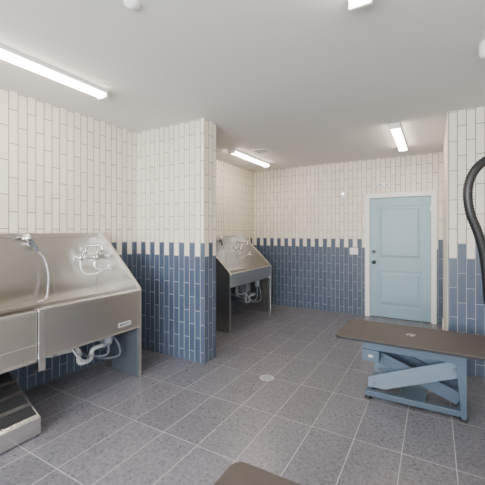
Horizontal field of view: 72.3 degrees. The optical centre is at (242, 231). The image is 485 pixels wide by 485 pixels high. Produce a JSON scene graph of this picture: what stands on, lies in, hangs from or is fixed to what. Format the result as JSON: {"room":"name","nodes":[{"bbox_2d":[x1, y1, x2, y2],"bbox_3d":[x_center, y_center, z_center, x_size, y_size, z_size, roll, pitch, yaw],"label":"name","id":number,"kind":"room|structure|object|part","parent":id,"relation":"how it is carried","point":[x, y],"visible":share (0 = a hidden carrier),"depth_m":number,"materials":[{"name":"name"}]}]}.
{"room":"dog grooming salon","nodes":[
{"label":"dog grooming salon","id":0,"kind":"room"},
{"bbox_2d":[0,87,252,390],"bbox_3d":[-1.859,0.100,3.440,0.120,2.720,8.340,0,0,30],"label":"wall","id":1,"kind":"structure","parent":0,"point":[62,170],"depth_m":3.47,"materials":[{"name":"tile"}]},
{"bbox_2d":[0,233,98,306],"bbox_3d":[-1.958,0.485,3.082,0.060,0.950,1.380,0,0,30],"label":"backsplash","id":2,"kind":"structure","parent":1,"relation":"attached to","point":[23,273],"depth_m":3.19,"materials":[{"name":"silver metal"}]},
{"bbox_2d":[216,235,240,268],"bbox_3d":[-0.407,0.519,5.766,0.060,0.917,1.380,0,0,30],"label":"backsplash","id":3,"kind":"structure","parent":1,"relation":"attached to","point":[228,241],"depth_m":6.05,"materials":[{"name":"silver metal"}]},
{"bbox_2d":[136,118,215,363],"bbox_3d":[-0.828,0.100,4.040,1.065,2.720,0.230,0,0,30],"label":"wall partition","id":4,"kind":"structure","parent":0,"point":[176,163],"depth_m":3.86,"materials":[{"name":"tile"}]},
{"bbox_2d":[0,0,484,170],"bbox_3d":[0.194,-1.310,2.255,4.860,0.100,8.340,0,0,30],"label":"ceiling","id":5,"kind":"structure","parent":0,"point":[305,82],"depth_m":2.51,"materials":[{"name":"paint"}]},
{"bbox_2d":[0,44,107,99],"bbox_3d":[-1.556,-1.226,2.446,0.120,0.065,1.240,0,0,30],"label":"ceiling lamp","id":6,"kind":"object","parent":5,"relation":"attached to","point":[7,54],"visible":1,"depth_m":2.53,"materials":[{"name":"white plastic"}]},
{"bbox_2d":[124,0,140,9],"bbox_3d":[-0.607,-1.246,1.829,0.090,0.026,0.090,0,0,30],"label":"sprinkler","id":7,"kind":"object","parent":5,"relation":"attached to","point":[130,4],"visible":1,"depth_m":1.81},
{"bbox_2d":[228,149,269,166],"bbox_3d":[0.138,-1.226,5.579,0.120,0.065,1.240,0,0,30],"label":"ceiling lamp","id":8,"kind":"object","parent":5,"relation":"attached to","point":[235,152],"visible":1,"depth_m":5.43,"materials":[{"name":"white plastic"}]},
{"bbox_2d":[251,148,272,153],"bbox_3d":[0.301,-1.254,5.161,0.260,0.011,0.260,0,0,30],"label":"ceiling vent","id":9,"kind":"object","parent":5,"relation":"in","point":[264,150],"visible":1,"depth_m":5.16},
{"bbox_2d":[348,0,371,10],"bbox_3d":[0.321,-1.226,1.235,0.120,0.065,1.240,0,0,30],"label":"ceiling lamp","id":10,"kind":"object","parent":5,"relation":"attached to","point":[352,4],"visible":1,"depth_m":1.75,"materials":[{"name":"white plastic"}]},
{"bbox_2d":[349,0,367,5],"bbox_3d":[0.321,-1.213,1.235,0.104,0.034,1.196,0,0,30],"label":"diffuser","id":11,"kind":"object","parent":10,"relation":"attached to","point":[351,2],"depth_m":1.74,"materials":[{"name":"white plastic"}]},
{"bbox_2d":[389,122,406,151],"bbox_3d":[2.064,-1.226,4.374,0.120,0.065,1.240,0,0,30],"label":"ceiling lamp","id":12,"kind":"object","parent":5,"relation":"attached to","point":[395,128],"visible":1,"depth_m":4.17,"materials":[{"name":"white plastic"}]},
{"bbox_2d":[391,128,406,150],"bbox_3d":[2.064,-1.213,4.374,0.104,0.034,1.196,0,0,30],"label":"diffuser","id":13,"kind":"object","parent":12,"relation":"attached to","point":[397,133],"depth_m":4.30,"materials":[{"name":"white plastic"}]},
{"bbox_2d":[479,40,484,58],"bbox_3d":[1.632,-1.206,2.199,0.110,0.105,0.110,0,0,30],"label":"smoke detector","id":14,"kind":"object","parent":5,"relation":"attached to","point":[482,43],"visible":1,"depth_m":2.19,"materials":[{"name":"white plastic"}]},
{"bbox_2d":[0,304,484,484],"bbox_3d":[0.194,1.510,2.255,4.860,0.100,8.340,0,0,30],"label":"floor","id":15,"kind":"structure","parent":0,"point":[182,421],"depth_m":2.57,"materials":[{"name":"tile"}]},
{"bbox_2d":[0,372,40,453],"bbox_3d":[-1.732,1.270,2.359,0.460,0.379,0.330,0,0,30],"label":"ramp","id":16,"kind":"object","parent":15,"relation":"on","point":[20,421],"visible":0.93,"depth_m":2.34,"materials":[{"name":"silver metal"}]},
{"bbox_2d":[0,233,140,376],"bbox_3d":[-1.668,0.735,2.915,0.728,1.450,1.420,0,0,30],"label":"tub","id":17,"kind":"object","parent":15,"relation":"on","point":[61,293],"visible":1,"depth_m":3.08,"materials":[{"name":"silver metal"}]},
{"bbox_3d":[-1.527,0.807,2.500,0.068,0.465,0.053,0,0,30],"label":"post","id":18,"kind":"part","parent":17,"relation":"part of","materials":[{"name":"silver metal"}]},
{"bbox_2d":[73,244,103,260],"bbox_3d":[-1.579,0.217,3.487,0.274,0.177,0.240,0,0,30],"label":"faucet","id":19,"kind":"object","parent":17,"relation":"on","point":[81,252],"depth_m":3.52,"materials":[{"name":"silver metal"}]},
{"bbox_3d":[-1.335,0.735,3.519,0.700,1.450,0.040,0,0,30],"label":"panel","id":20,"kind":"part","parent":17,"relation":"part of","materials":[{"name":"silver metal"}]},
{"bbox_3d":[-1.218,1.208,3.442,0.380,0.495,0.015,0,0,30],"label":"support panel","id":21,"kind":"part","parent":17,"relation":"part of","materials":[{"name":"silver metal"}]},
{"bbox_3d":[-1.125,0.880,3.178,0.005,0.040,0.140,0,0,30],"label":"name plate","id":22,"kind":"part","parent":17,"relation":"part of","materials":[{"name":"white metal"}]},
{"bbox_2d":[216,235,271,332],"bbox_3d":[-0.124,0.760,5.603,0.715,1.400,1.420,0,0,30],"label":"tub","id":23,"kind":"object","parent":15,"relation":"on","point":[239,263],"visible":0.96,"depth_m":5.88,"materials":[{"name":"silver metal"}]},
{"bbox_3d":[-0.475,0.760,5.009,0.700,1.399,0.040,0,0,30],"label":"panel","id":24,"kind":"part","parent":23,"relation":"part of","materials":[{"name":"silver metal"}]},
{"bbox_2d":[231,241,251,257],"bbox_3d":[-0.011,0.331,6.161,0.316,0.313,0.240,0,0,30],"label":"faucet","id":25,"kind":"object","parent":23,"relation":"on","point":[239,249],"depth_m":6.25,"materials":[{"name":"silver metal"}]},
{"bbox_3d":[0.215,0.760,6.204,0.700,1.399,0.040,0,0,30],"label":"panel","id":26,"kind":"part","parent":23,"relation":"part of","materials":[{"name":"silver metal"}]},
{"bbox_3d":[0.491,1.127,6.018,0.045,0.666,0.044,0,0,30],"label":"leg","id":27,"kind":"part","parent":23,"relation":"part of","materials":[{"name":"silver metal"}]},
{"bbox_2d":[214,462,300,484],"bbox_3d":[0.339,1.184,0.757,1.216,0.551,0.646,0,0,30],"label":"table","id":28,"kind":"object","parent":15,"relation":"on","point":[237,473],"visible":1,"depth_m":1.23,"materials":[{"name":"brown rubber"}]},
{"bbox_2d":[260,375,273,380],"bbox_3d":[0.244,1.457,3.323,0.144,0.005,0.144,0,0,30],"label":"floor drain","id":29,"kind":"object","parent":15,"relation":"on","point":[262,377],"visible":1,"depth_m":3.32,"materials":[{"name":"grey metal"}]},
{"bbox_2d":[336,319,484,422],"bbox_3d":[1.506,1.184,2.918,1.216,0.551,0.646,0,0,30],"label":"table","id":30,"kind":"object","parent":15,"relation":"on","point":[416,360],"visible":1,"depth_m":2.80,"materials":[{"name":"brown rubber"}]},
{"bbox_3d":[1.589,1.198,3.073,0.690,0.325,0.034,0,0,30],"label":"lift plate","id":31,"kind":"part","parent":30,"relation":"part of","materials":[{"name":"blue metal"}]},
{"bbox_3d":[1.412,1.198,2.765,0.690,0.325,0.034,0,0,30],"label":"lift plate","id":32,"kind":"part","parent":30,"relation":"part of","materials":[{"name":"blue metal"}]},
{"bbox_3d":[1.506,1.407,2.918,0.740,0.045,0.440,0,0,30],"label":"frame","id":33,"kind":"part","parent":30,"relation":"part of","materials":[{"name":"blue metal"}]},
{"bbox_3d":[1.497,0.978,2.923,0.760,0.075,0.500,0,0,30],"label":"frame","id":34,"kind":"part","parent":30,"relation":"part of","materials":[{"name":"blue metal"}]},
{"bbox_3d":[1.443,1.205,2.810,0.694,0.342,0.030,0,0,30],"label":"scissor arm","id":35,"kind":"part","parent":30,"relation":"part of","materials":[{"name":"blue metal"}]},
{"bbox_3d":[1.566,1.205,3.022,0.694,0.342,0.030,0,0,30],"label":"scissor arm","id":36,"kind":"part","parent":30,"relation":"part of","materials":[{"name":"blue metal"}]},
{"bbox_3d":[1.677,1.223,2.545,0.070,0.414,0.025,0,0,30],"label":"plate","id":37,"kind":"part","parent":30,"relation":"part of","materials":[{"name":"blue metal"}]},
{"bbox_2d":[253,152,442,324],"bbox_3d":[1.716,0.100,6.122,3.390,2.720,0.120,0,0,30],"label":"wall","id":38,"kind":"structure","parent":0,"point":[303,227],"depth_m":6.16,"materials":[{"name":"tile"}]},
{"bbox_2d":[340,191,345,197],"bbox_3d":[1.808,-0.670,5.972,0.100,0.120,0.047,0,0,30],"label":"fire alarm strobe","id":39,"kind":"object","parent":38,"relation":"attached to","point":[342,193],"visible":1,"depth_m":5.96,"materials":[{"name":"white plastic"}]},
{"bbox_2d":[350,248,357,254],"bbox_3d":[1.977,0.340,5.894,0.140,0.116,0.012,0,0,30],"label":"light switch","id":40,"kind":"object","parent":38,"relation":"attached to","point":[352,250],"visible":1,"depth_m":5.89,"materials":[{"name":"white plastic"}]},
{"bbox_2d":[377,182,389,186],"bbox_3d":[2.397,-0.800,5.632,0.200,0.070,0.046,0,0,30],"label":"emergency light","id":41,"kind":"object","parent":38,"relation":"attached to","point":[387,184],"visible":1,"depth_m":5.62,"materials":[{"name":"grey plastic"}]},
{"bbox_2d":[370,196,430,322],"bbox_3d":[2.611,0.436,5.530,0.925,2.032,0.114,0,0,30],"label":"door","id":42,"kind":"structure","parent":38,"relation":"in","point":[400,227],"depth_m":5.54,"materials":[{"name":"paint"}]},
{"bbox_2d":[365,190,436,323],"bbox_3d":[2.637,0.400,5.579,1.080,2.120,0.140,0,0,30],"label":"trim","id":43,"kind":"structure","parent":38,"relation":"attached to","point":[433,193],"depth_m":5.36,"materials":[{"name":"white wood"}]},
{"bbox_2d":[443,106,484,376],"bbox_3d":[3.268,0.100,4.071,1.350,2.720,2.120,0,0,30],"label":"wall","id":44,"kind":"structure","parent":0,"point":[464,140],"depth_m":3.43,"materials":[{"name":"tile"}]},
{"bbox_3d":[1.716,0.100,0.152,0.120,2.720,6.220,0,0,30],"label":"wall","id":45,"kind":"structure","parent":0,"visible":0},
{"bbox_2d":[462,156,484,303],"bbox_3d":[2.029,0.065,2.004,1.185,1.272,0.440,0,0,30],"label":"hose","id":46,"kind":"object","parent":45,"relation":"attached to","point":[469,209],"visible":1,"depth_m":2.19,"materials":[{"name":"black rubber"}]}
]}

